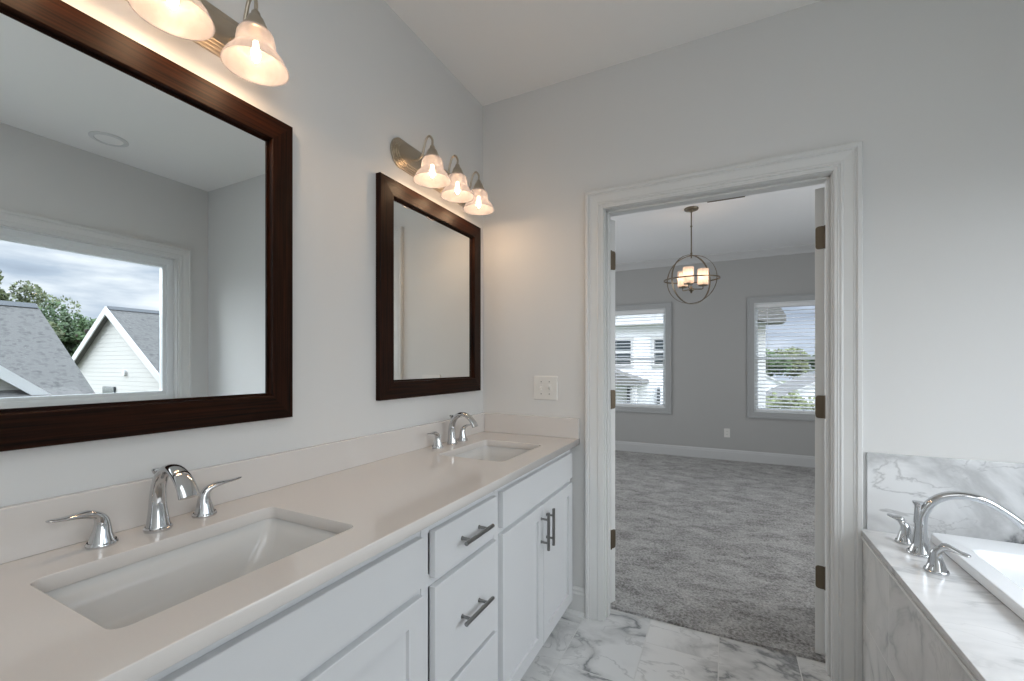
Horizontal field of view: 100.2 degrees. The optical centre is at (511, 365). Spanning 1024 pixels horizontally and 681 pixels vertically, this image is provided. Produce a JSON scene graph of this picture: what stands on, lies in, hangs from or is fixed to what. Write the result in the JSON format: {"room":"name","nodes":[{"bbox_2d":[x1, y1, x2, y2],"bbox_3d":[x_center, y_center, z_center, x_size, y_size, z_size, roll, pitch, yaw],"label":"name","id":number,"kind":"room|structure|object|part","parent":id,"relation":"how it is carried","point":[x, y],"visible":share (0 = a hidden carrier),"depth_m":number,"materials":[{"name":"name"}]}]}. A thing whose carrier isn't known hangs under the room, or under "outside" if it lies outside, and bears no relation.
{"room":"bathroom","nodes":[
{"label":"bathroom","id":0,"kind":"room"},
{"bbox_2d":[0,0,482,506],"bbox_3d":[-1.044,-0.102,0.810,0.120,2.745,3.700,0,0,26],"label":"wall","id":1,"kind":"structure","parent":0,"point":[360,80],"depth_m":1.50,"materials":[{"name":"white paint"}]},
{"bbox_2d":[0,0,292,451],"bbox_3d":[-0.871,-0.291,0.989,0.030,0.906,0.794,0,0,26],"label":"framed mirror","id":2,"kind":"object","parent":1,"relation":"attached to","point":[146,206],"visible":1,"depth_m":0.98,"materials":[{"name":"brown wood"}]},
{"bbox_3d":[-0.871,-0.705,0.989,0.030,0.079,0.794,0,0,26],"label":"frame rail","id":3,"kind":"part","parent":2,"relation":"part of","materials":[{"name":"brown wood"}]},
{"bbox_3d":[-0.871,0.122,0.989,0.030,0.079,0.794,0,0,26],"label":"frame rail","id":4,"kind":"part","parent":2,"relation":"part of","materials":[{"name":"brown wood"}]},
{"bbox_2d":[126,0,288,86],"bbox_3d":[-0.782,-0.884,0.970,0.206,0.197,0.610,0,0,26],"label":"vanity light","id":5,"kind":"object","parent":1,"relation":"attached to","point":[246,48],"visible":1,"depth_m":1.10,"materials":[{"name":"white glass"}]},
{"bbox_3d":[-0.760,-0.835,0.959,0.157,0.100,0.157,0,0,26],"label":"lamp shade","id":6,"kind":"part","parent":5,"relation":"part of","materials":[{"name":"white glass"}]},
{"bbox_3d":[-0.760,-0.826,0.959,0.022,0.056,0.022,0,0,26],"label":"bulb","id":7,"kind":"part","parent":5,"relation":"part of","materials":[{"name":"white glass"}]},
{"bbox_3d":[-0.720,-0.933,1.152,0.111,0.098,0.010,0,0,26],"label":"arm","id":8,"kind":"part","parent":5,"relation":"part of","materials":[{"name":"silver metal"}]},
{"bbox_3d":[-0.675,-0.835,1.129,0.157,0.100,0.157,0,0,26],"label":"lamp shade","id":9,"kind":"part","parent":5,"relation":"part of","materials":[{"name":"white glass"}]},
{"bbox_3d":[-0.675,-0.826,1.129,0.022,0.056,0.022,0,0,26],"label":"bulb","id":10,"kind":"part","parent":5,"relation":"part of","materials":[{"name":"white glass"}]},
{"bbox_2d":[0,413,483,563],"bbox_3d":[-0.619,0.322,1.506,0.020,0.104,2.074,0,0,26],"label":"backsplash","id":11,"kind":"structure","parent":1,"relation":"attached to","point":[24,531],"depth_m":1.11,"materials":[{"name":"stone"}]},
{"bbox_2d":[376,172,480,400],"bbox_3d":[-0.353,-0.309,2.029,0.030,0.898,0.770,0,0,26],"label":"framed mirror","id":12,"kind":"object","parent":1,"relation":"attached to","point":[428,256],"visible":1,"depth_m":1.93,"materials":[{"name":"brown wood"}]},
{"bbox_3d":[-0.353,0.101,2.029,0.030,0.079,0.770,0,0,26],"label":"frame rail","id":13,"kind":"part","parent":12,"relation":"part of","materials":[{"name":"brown wood"}]},
{"bbox_3d":[-0.353,-0.719,2.029,0.030,0.079,0.770,0,0,26],"label":"frame rail","id":14,"kind":"part","parent":12,"relation":"part of","materials":[{"name":"brown wood"}]},
{"bbox_2d":[394,201,470,379],"bbox_3d":[-0.360,-0.309,2.033,0.010,0.752,0.624,0,0,26],"label":"mirror glass","id":15,"kind":"object","parent":12,"relation":"on","point":[432,253],"depth_m":1.99,"materials":[{"name":"white"}]},
{"bbox_2d":[390,135,493,214],"bbox_3d":[-0.274,-0.878,1.991,0.206,0.197,0.610,0,0,26],"label":"vanity light","id":16,"kind":"object","parent":1,"relation":"attached to","point":[427,170],"visible":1,"depth_m":1.88,"materials":[{"name":"white glass"}]},
{"bbox_3d":[-0.381,-0.927,1.832,0.111,0.098,0.010,0,0,26],"label":"arm","id":17,"kind":"part","parent":16,"relation":"part of","materials":[{"name":"silver metal"}]},
{"bbox_3d":[-0.337,-0.829,1.810,0.157,0.100,0.157,0,0,26],"label":"lamp shade","id":18,"kind":"part","parent":16,"relation":"part of","materials":[{"name":"white glass"}]},
{"bbox_3d":[-0.297,-0.927,2.002,0.111,0.098,0.010,0,0,26],"label":"arm","id":19,"kind":"part","parent":16,"relation":"part of","materials":[{"name":"silver metal"}]},
{"bbox_3d":[-0.252,-0.829,1.980,0.157,0.100,0.157,0,0,26],"label":"lamp shade","id":20,"kind":"part","parent":16,"relation":"part of","materials":[{"name":"white glass"}]},
{"bbox_3d":[-0.212,-0.927,2.172,0.111,0.098,0.010,0,0,26],"label":"arm","id":21,"kind":"part","parent":16,"relation":"part of","materials":[{"name":"silver metal"}]},
{"bbox_3d":[-0.167,-0.829,2.150,0.157,0.100,0.157,0,0,26],"label":"lamp shade","id":22,"kind":"part","parent":16,"relation":"part of","materials":[{"name":"white glass"}]},
{"bbox_2d":[384,0,824,263],"bbox_3d":[0.829,-1.525,2.307,5.100,0.100,8.050,0,0,26],"label":"ceiling","id":23,"kind":"structure","parent":0,"point":[499,50],"depth_m":2.01,"materials":[{"name":"white paint"}]},
{"bbox_2d":[664,206,719,303],"bbox_3d":[1.687,-1.024,4.030,0.492,0.902,0.492,0,0,26],"label":"pendant light","id":24,"kind":"object","parent":23,"relation":"hanging from","point":[685,278],"visible":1,"depth_m":3.99,"materials":[{"name":"brown metal"}]},
{"bbox_3d":[1.645,-0.829,4.127,0.096,0.147,0.096,0,0,26],"label":"lamp shade","id":25,"kind":"part","parent":24,"relation":"part of","materials":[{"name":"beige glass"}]},
{"bbox_3d":[1.625,-0.829,3.946,0.096,0.147,0.096,0,0,26],"label":"lamp shade","id":26,"kind":"part","parent":24,"relation":"part of","materials":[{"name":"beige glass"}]},
{"bbox_3d":[1.687,-1.225,4.030,0.019,0.440,0.018,0,0,26],"label":"stem","id":27,"kind":"part","parent":24,"relation":"part of","materials":[{"name":"brown metal"}]},
{"bbox_3d":[1.772,-0.747,4.028,0.128,0.077,0.084,0,0,26],"label":"arm","id":28,"kind":"part","parent":24,"relation":"part of","materials":[{"name":"brown metal"}]},
{"bbox_3d":[1.792,-0.829,4.019,0.096,0.147,0.096,0,0,26],"label":"lamp shade","id":29,"kind":"part","parent":24,"relation":"part of","materials":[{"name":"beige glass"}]},
{"bbox_2d":[707,196,744,202],"bbox_3d":[1.869,-1.469,3.744,0.300,0.012,0.130,0,0,26],"label":"ceiling vent","id":30,"kind":"object","parent":23,"relation":"in","point":[741,196],"visible":0.21,"depth_m":3.79,"materials":[{"name":"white metal"}]},
{"bbox_2d":[520,609,831,680],"bbox_3d":[0.258,1.320,0.228,2.930,0.100,3.818,0,0,26],"label":"floor","id":31,"kind":"structure","parent":0,"point":[624,646],"depth_m":1.86,"materials":[{"name":"stone"}]},
{"bbox_2d":[145,531,422,680],"bbox_3d":[-0.630,0.837,0.842,0.586,0.866,0.825,0,0,26],"label":"vanity cabinet","id":32,"kind":"object","parent":31,"relation":"on","point":[364,623],"visible":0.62,"depth_m":0.86,"materials":[{"name":"white paint"}]},
{"bbox_2d":[0,431,579,680],"bbox_3d":[-0.372,0.389,1.383,0.571,0.030,2.074,0,0,26],"label":"countertop","id":33,"kind":"structure","parent":32,"relation":"on","point":[372,507],"depth_m":0.84,"materials":[{"name":"stone"}]},
{"bbox_2d":[45,464,241,549],"bbox_3d":[-0.756,0.296,0.952,0.170,0.155,0.366,0,0,26],"label":"faucet","id":34,"kind":"object","parent":33,"relation":"on","point":[102,535],"visible":1,"depth_m":0.94,"materials":[{"name":"silver metal"}]},
{"bbox_3d":[-0.866,0.334,0.864,0.052,0.080,0.111,0,0,26],"label":"handle","id":35,"kind":"part","parent":34,"relation":"part of","materials":[{"name":"silver metal"}]},
{"bbox_3d":[-0.808,0.259,0.975,0.021,0.050,0.021,0,0,26],"label":"lift rod","id":36,"kind":"part","parent":34,"relation":"part of","materials":[{"name":"silver metal"}]},
{"bbox_3d":[-0.754,0.296,0.949,0.164,0.155,0.053,0,0,26],"label":"spout","id":37,"kind":"part","parent":34,"relation":"part of","materials":[{"name":"silver metal"}]},
{"bbox_3d":[-0.752,0.335,1.092,0.052,0.079,0.111,0,0,26],"label":"handle","id":38,"kind":"part","parent":34,"relation":"part of","materials":[{"name":"silver metal"}]},
{"bbox_2d":[45,518,337,628],"bbox_3d":[-0.599,0.475,0.868,0.370,0.141,0.504,0,0,26],"label":"sink basin","id":39,"kind":"object","parent":33,"relation":"in","point":[127,595],"visible":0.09,"depth_m":0.94,"materials":[{"name":"grey ceramic"}]},
{"bbox_2d":[427,412,477,448],"bbox_3d":[-0.236,0.296,1.995,0.170,0.155,0.375,0,0,26],"label":"faucet","id":40,"kind":"object","parent":33,"relation":"on","point":[451,440],"visible":1,"depth_m":2.00,"materials":[{"name":"silver metal"}]},
{"bbox_3d":[-0.348,0.334,1.903,0.052,0.080,0.111,0,0,26],"label":"handle","id":41,"kind":"part","parent":40,"relation":"part of","materials":[{"name":"silver metal"}]},
{"bbox_3d":[-0.233,0.296,1.996,0.164,0.155,0.053,0,0,26],"label":"spout","id":42,"kind":"part","parent":40,"relation":"part of","materials":[{"name":"silver metal"}]},
{"bbox_3d":[-0.231,0.335,2.139,0.052,0.079,0.111,0,0,26],"label":"handle","id":43,"kind":"part","parent":40,"relation":"part of","materials":[{"name":"silver metal"}]},
{"bbox_2d":[454,446,529,461],"bbox_3d":[-0.085,0.475,1.901,0.370,0.141,0.460,0,0,26],"label":"sink basin","id":44,"kind":"object","parent":33,"relation":"in","point":[491,453],"visible":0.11,"depth_m":2.09,"materials":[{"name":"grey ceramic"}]},
{"bbox_3d":[-0.321,0.881,0.914,0.020,0.593,0.393,0,0,26],"label":"door","id":45,"kind":"part","parent":32,"relation":"part of","materials":[{"name":"white paint"}]},
{"bbox_2d":[420,491,496,680],"bbox_3d":[-0.358,0.837,1.387,0.586,0.866,0.389,0,0,26],"label":"vanity cabinet","id":46,"kind":"object","parent":31,"relation":"on","point":[458,591],"visible":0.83,"depth_m":1.25,"materials":[{"name":"white paint"}]},
{"bbox_3d":[-0.135,0.732,1.288,0.020,0.290,0.344,0,0,26],"label":"drawer","id":47,"kind":"part","parent":46,"relation":"part of","materials":[{"name":"white paint"}]},
{"bbox_3d":[-0.135,0.501,1.288,0.020,0.124,0.344,0,0,26],"label":"drawer","id":48,"kind":"part","parent":46,"relation":"part of","materials":[{"name":"white paint"}]},
{"bbox_3d":[-0.135,1.032,1.288,0.020,0.279,0.344,0,0,26],"label":"drawer","id":49,"kind":"part","parent":46,"relation":"part of","materials":[{"name":"white paint"}]},
{"bbox_3d":[-0.106,0.730,1.280,0.040,0.013,0.155,0,0,26],"label":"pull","id":50,"kind":"part","parent":46,"relation":"part of","materials":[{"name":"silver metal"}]},
{"bbox_3d":[-0.106,0.503,1.280,0.040,0.013,0.155,0,0,26],"label":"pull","id":51,"kind":"part","parent":46,"relation":"part of","materials":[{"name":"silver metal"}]},
{"bbox_2d":[494,450,571,680],"bbox_3d":[-0.092,0.837,1.921,0.586,0.866,0.801,0,0,26],"label":"vanity cabinet","id":52,"kind":"object","parent":31,"relation":"on","point":[533,536],"visible":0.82,"depth_m":1.71,"materials":[{"name":"white paint"}]},
{"bbox_3d":[0.043,0.881,1.645,0.020,0.593,0.368,0,0,26],"label":"door","id":53,"kind":"part","parent":52,"relation":"part of","materials":[{"name":"white paint"}]},
{"bbox_3d":[0.139,0.687,1.772,0.040,0.155,0.013,0,0,26],"label":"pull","id":54,"kind":"part","parent":52,"relation":"part of","materials":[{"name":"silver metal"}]},
{"bbox_3d":[0.165,0.687,1.824,0.040,0.155,0.013,0,0,26],"label":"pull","id":55,"kind":"part","parent":52,"relation":"part of","materials":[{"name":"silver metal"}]},
{"bbox_3d":[0.210,0.881,1.981,0.020,0.593,0.375,0,0,26],"label":"door","id":56,"kind":"part","parent":52,"relation":"part of","materials":[{"name":"white paint"}]},
{"bbox_2d":[861,529,1023,680],"bbox_3d":[1.384,0.954,0.578,1.024,0.632,1.949,0,0,26],"label":"tub deck","id":57,"kind":"object","parent":31,"relation":"on","point":[918,624],"visible":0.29,"depth_m":1.20,"materials":[{"name":"stone"}]},
{"bbox_3d":[1.387,0.965,0.577,1.018,0.610,1.949,0,0,26],"label":"panel","id":58,"kind":"part","parent":57,"relation":"part of","materials":[{"name":"stone"}]},
{"bbox_3d":[0.922,0.664,0.793,0.005,0.007,1.921,0,0,26],"label":"edge trim","id":59,"kind":"part","parent":57,"relation":"part of","materials":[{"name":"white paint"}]},
{"bbox_2d":[887,491,1023,575],"bbox_3d":[1.453,0.524,1.381,0.305,0.227,0.315,0,0,26],"label":"tub faucet","id":60,"kind":"object","parent":57,"relation":"on","point":[919,544],"visible":1,"depth_m":1.41,"materials":[{"name":"silver metal"}]},
{"bbox_3d":[1.405,0.592,1.544,0.075,0.093,0.067,0,0,26],"label":"handle","id":61,"kind":"part","parent":60,"relation":"part of","materials":[{"name":"silver metal"}]},
{"bbox_3d":[1.373,0.496,1.447,0.032,0.074,0.032,0,0,26],"label":"diverter knob","id":62,"kind":"part","parent":60,"relation":"part of","materials":[{"name":"silver metal"}]},
{"bbox_3d":[1.317,0.591,1.302,0.060,0.095,0.102,0,0,-22],"label":"handle","id":63,"kind":"part","parent":60,"relation":"part of","materials":[{"name":"silver metal"}]},
{"bbox_3d":[1.472,0.524,1.397,0.285,0.227,0.074,0,0,26],"label":"spout","id":64,"kind":"part","parent":60,"relation":"part of","materials":[{"name":"silver metal"}]},
{"bbox_2d":[931,533,1023,620],"bbox_3d":[1.462,0.826,0.598,0.763,0.444,1.755,0,0,26],"label":"bathtub","id":65,"kind":"object","parent":57,"relation":"in","point":[998,566],"visible":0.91,"depth_m":1.36,"materials":[{"name":"white ceramic"}]},
{"bbox_2d":[615,252,814,455],"bbox_3d":[2.610,-0.102,5.883,5.100,2.745,0.140,0,0,26],"label":"wall","id":66,"kind":"structure","parent":0,"point":[709,336],"depth_m":5.75,"materials":[{"name":"grey paint"}]},
{"bbox_2d":[615,302,671,413],"bbox_3d":[1.806,-0.098,6.271,1.015,1.565,0.164,0,0,26],"label":"window","id":67,"kind":"structure","parent":66,"relation":"in","point":[667,306],"depth_m":6.05,"materials":[{"name":"grey paint"}]},
{"bbox_2d":[615,309,664,406],"bbox_3d":[1.800,-0.098,6.259,0.827,1.378,0.060,0,0,26],"label":"window blind","id":68,"kind":"object","parent":67,"relation":"attached to","point":[663,310],"visible":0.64,"depth_m":6.22,"materials":[{"name":"white plastic"}]},
{"bbox_3d":[1.552,-0.098,6.383,0.002,1.345,0.052,0,0,26],"label":"cord","id":69,"kind":"part","parent":68,"relation":"part of","materials":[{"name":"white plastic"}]},
{"bbox_3d":[1.800,0.579,6.259,0.819,0.024,0.050,0,0,26],"label":"rail","id":70,"kind":"part","parent":68,"relation":"part of","materials":[{"name":"white"}]},
{"bbox_3d":[1.835,-0.428,6.328,0.831,0.720,0.025,0,0,26],"label":"sash","id":71,"kind":"part","parent":67,"relation":"part of","materials":[{"name":"glass"}]},
{"bbox_3d":[1.823,0.243,6.306,0.831,0.700,0.025,0,0,26],"label":"sash","id":72,"kind":"part","parent":67,"relation":"part of","materials":[{"name":"white plastic"}]},
{"bbox_2d":[615,441,814,467],"bbox_3d":[2.576,1.188,5.814,5.100,0.140,0.014,0,0,26],"label":"baseboard","id":73,"kind":"structure","parent":66,"relation":"attached to","point":[688,451],"depth_m":5.71,"materials":[{"name":"grey paint"}]},
{"bbox_2d":[615,243,814,271],"bbox_3d":[2.562,-1.430,5.787,5.100,0.090,0.075,0,0,26],"label":"trim","id":74,"kind":"structure","parent":66,"relation":"attached to","point":[807,248],"depth_m":5.67,"materials":[{"name":"grey paint"}]},
{"bbox_2d":[724,428,729,437],"bbox_3d":[2.852,0.900,5.680,0.070,0.116,0.008,0,0,26],"label":"wall outlet","id":75,"kind":"object","parent":66,"relation":"attached to","point":[726,431],"visible":1,"depth_m":5.68,"materials":[{"name":"white plastic"}]},
{"bbox_2d":[747,293,814,420],"bbox_3d":[3.542,-0.098,5.406,1.015,1.565,0.164,0,0,26],"label":"window","id":76,"kind":"structure","parent":66,"relation":"in","point":[751,301],"depth_m":5.53,"materials":[{"name":"grey paint"}]},
{"bbox_2d":[755,301,814,412],"bbox_3d":[3.537,-0.098,5.394,0.827,1.378,0.060,0,0,26],"label":"window blind","id":77,"kind":"object","parent":76,"relation":"attached to","point":[809,303],"visible":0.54,"depth_m":5.42,"materials":[{"name":"white plastic"}]},
{"bbox_3d":[3.288,-0.098,5.518,0.002,1.345,0.052,0,0,26],"label":"cord","id":78,"kind":"part","parent":77,"relation":"part of","materials":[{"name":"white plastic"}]},
{"bbox_3d":[3.537,0.579,5.394,0.819,0.024,0.050,0,0,26],"label":"rail","id":79,"kind":"part","parent":77,"relation":"part of","materials":[{"name":"white"}]},
{"bbox_3d":[3.571,-0.428,5.463,0.831,0.720,0.025,0,0,26],"label":"sash","id":80,"kind":"part","parent":76,"relation":"part of","materials":[{"name":"glass"}]},
{"bbox_3d":[3.560,0.243,5.441,0.831,0.700,0.025,0,0,26],"label":"sash","id":81,"kind":"part","parent":76,"relation":"part of","materials":[{"name":"white plastic"}]},
{"bbox_2d":[610,450,824,662],"bbox_3d":[1.658,1.312,3.971,5.100,0.116,4.132,0,0,26],"label":"carpet","id":82,"kind":"object","parent":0,"point":[722,548],"visible":0.29,"depth_m":2.97,"materials":[{"name":"grey carpet"}]},
{"bbox_2d":[483,0,1023,587],"bbox_3d":[1.083,-0.102,1.885,2.970,2.745,0.120,0,0,26],"label":"wall","id":83,"kind":"structure","parent":0,"point":[932,91],"depth_m":1.67,"materials":[{"name":"white paint"}]},
{"bbox_2d":[484,413,579,438],"bbox_3d":[0.095,0.322,2.298,0.550,0.104,0.020,0,0,26],"label":"backsplash","id":84,"kind":"structure","parent":83,"relation":"attached to","point":[562,427],"depth_m":2.28,"materials":[{"name":"stone"}]},
{"bbox_2d":[534,376,557,399],"bbox_3d":[0.174,0.120,2.259,0.134,0.127,0.020,0,0,26],"label":"light switch","id":85,"kind":"object","parent":83,"relation":"attached to","point":[545,387],"visible":1,"depth_m":2.26,"materials":[{"name":"white plastic"}]},
{"bbox_2d":[564,609,584,617],"bbox_3d":[0.274,1.260,2.197,0.203,0.020,0.014,0,0,26],"label":"trim","id":86,"kind":"structure","parent":83,"relation":"attached to","point":[568,611],"depth_m":2.17,"materials":[{"name":"white paint"}]},
{"bbox_2d":[567,585,584,612],"bbox_3d":[0.281,1.200,2.209,0.205,0.140,0.014,0,0,26],"label":"baseboard","id":87,"kind":"structure","parent":83,"relation":"attached to","point":[578,593],"depth_m":2.18,"materials":[{"name":"white paint"}]},
{"bbox_2d":[611,220,615,602],"bbox_3d":[0.404,0.242,2.434,0.050,2.015,0.456,0,0,-36],"label":"door","id":88,"kind":"structure","parent":83,"relation":"in","point":[613,255],"depth_m":2.26,"materials":[{"name":"white paint"}]},
{"bbox_2d":[585,141,862,680],"bbox_3d":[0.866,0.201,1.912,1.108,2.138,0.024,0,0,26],"label":"trim","id":89,"kind":"structure","parent":83,"relation":"attached to","point":[845,161],"depth_m":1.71,"materials":[{"name":"white paint"}]},
{"bbox_2d":[815,187,824,655],"bbox_3d":[1.471,0.242,2.017,0.049,2.015,0.456,0,0,39],"label":"door","id":90,"kind":"structure","parent":83,"relation":"in","point":[819,193],"depth_m":1.85,"materials":[{"name":"white paint"}]},
{"bbox_2d":[866,452,1023,543],"bbox_3d":[1.821,0.488,1.443,0.989,0.299,0.011,0,0,26],"label":"tile splash","id":91,"kind":"structure","parent":83,"relation":"attached to","point":[893,481],"depth_m":1.56,"materials":[{"name":"stone"}]},
{"label":"outside","id":92,"kind":"structure","parent":0,"visible":0},
{"bbox_3d":[48.976,4.820,33.826,180.000,0.100,220.000,0,0,26],"label":"ground","id":93,"kind":"structure","parent":92,"visible":0},
{"bbox_2d":[615,307,785,407],"bbox_3d":[2.659,-0.080,16.840,13.020,9.700,8.700,0,0,26],"label":"house","id":94,"kind":"structure","parent":93,"relation":"on","point":[631,318],"depth_m":12.61,"materials":[{"name":"white"}]},
{"bbox_3d":[3.356,-0.395,12.969,0.480,0.730,0.030,0,0,26],"label":"pane","id":95,"kind":"part","parent":94,"relation":"part of","materials":[{"name":"grey glass"}]},
{"bbox_3d":[3.378,2.660,11.801,0.120,4.220,0.120,0,0,26],"label":"porch post","id":96,"kind":"part","parent":94,"relation":"part of","materials":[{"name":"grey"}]},
{"bbox_3d":[4.395,-0.395,12.451,0.480,0.730,0.030,0,0,26],"label":"pane","id":97,"kind":"part","parent":94,"relation":"part of","materials":[{"name":"grey glass"}]},
{"bbox_2d":[766,375,782,390],"bbox_3d":[33.904,2.502,61.439,10.060,4.535,12.560,0,0,26],"label":"house","id":98,"kind":"structure","parent":93,"relation":"on","point":[769,382],"depth_m":54.97,"materials":[{"name":"white"}]},
{"bbox_2d":[766,349,792,375],"bbox_3d":[45.981,0.736,77.757,8.239,8.079,7.397,0,0,26],"label":"tree","id":99,"kind":"object","parent":93,"relation":"on","point":[769,371],"visible":0.3,"depth_m":75.38,"materials":[{"name":"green plant"}]},
{"bbox_2d":[766,371,814,406],"bbox_3d":[28.172,2.703,39.158,9.060,4.135,11.560,0,0,26],"label":"house","id":100,"kind":"structure","parent":93,"relation":"on","point":[802,375],"depth_m":38.06,"materials":[{"name":"white"}]},
{"bbox_2d":[766,390,814,409],"bbox_3d":[20.869,3.333,32.286,3.686,2.905,3.890,0,0,-31],"label":"tree","id":101,"kind":"object","parent":93,"relation":"on","point":[773,393],"visible":0.31,"depth_m":31.62,"materials":[{"name":"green plant"}]},
{"bbox_2d":[773,346,812,378],"bbox_3d":[53.374,0.566,81.728,8.448,8.418,7.863,0,0,26],"label":"tree","id":102,"kind":"object","parent":93,"relation":"on","point":[789,349],"visible":0.3,"depth_m":80.02,"materials":[{"name":"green plant"}]},
{"bbox_2d":[808,352,814,370],"bbox_3d":[54.892,1.026,73.286,6.783,7.499,7.441,0,0,26],"label":"tree","id":103,"kind":"object","parent":93,"relation":"on","point":[814,352],"visible":0.05,"depth_m":75.69,"materials":[{"name":"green plant"}]}
]}

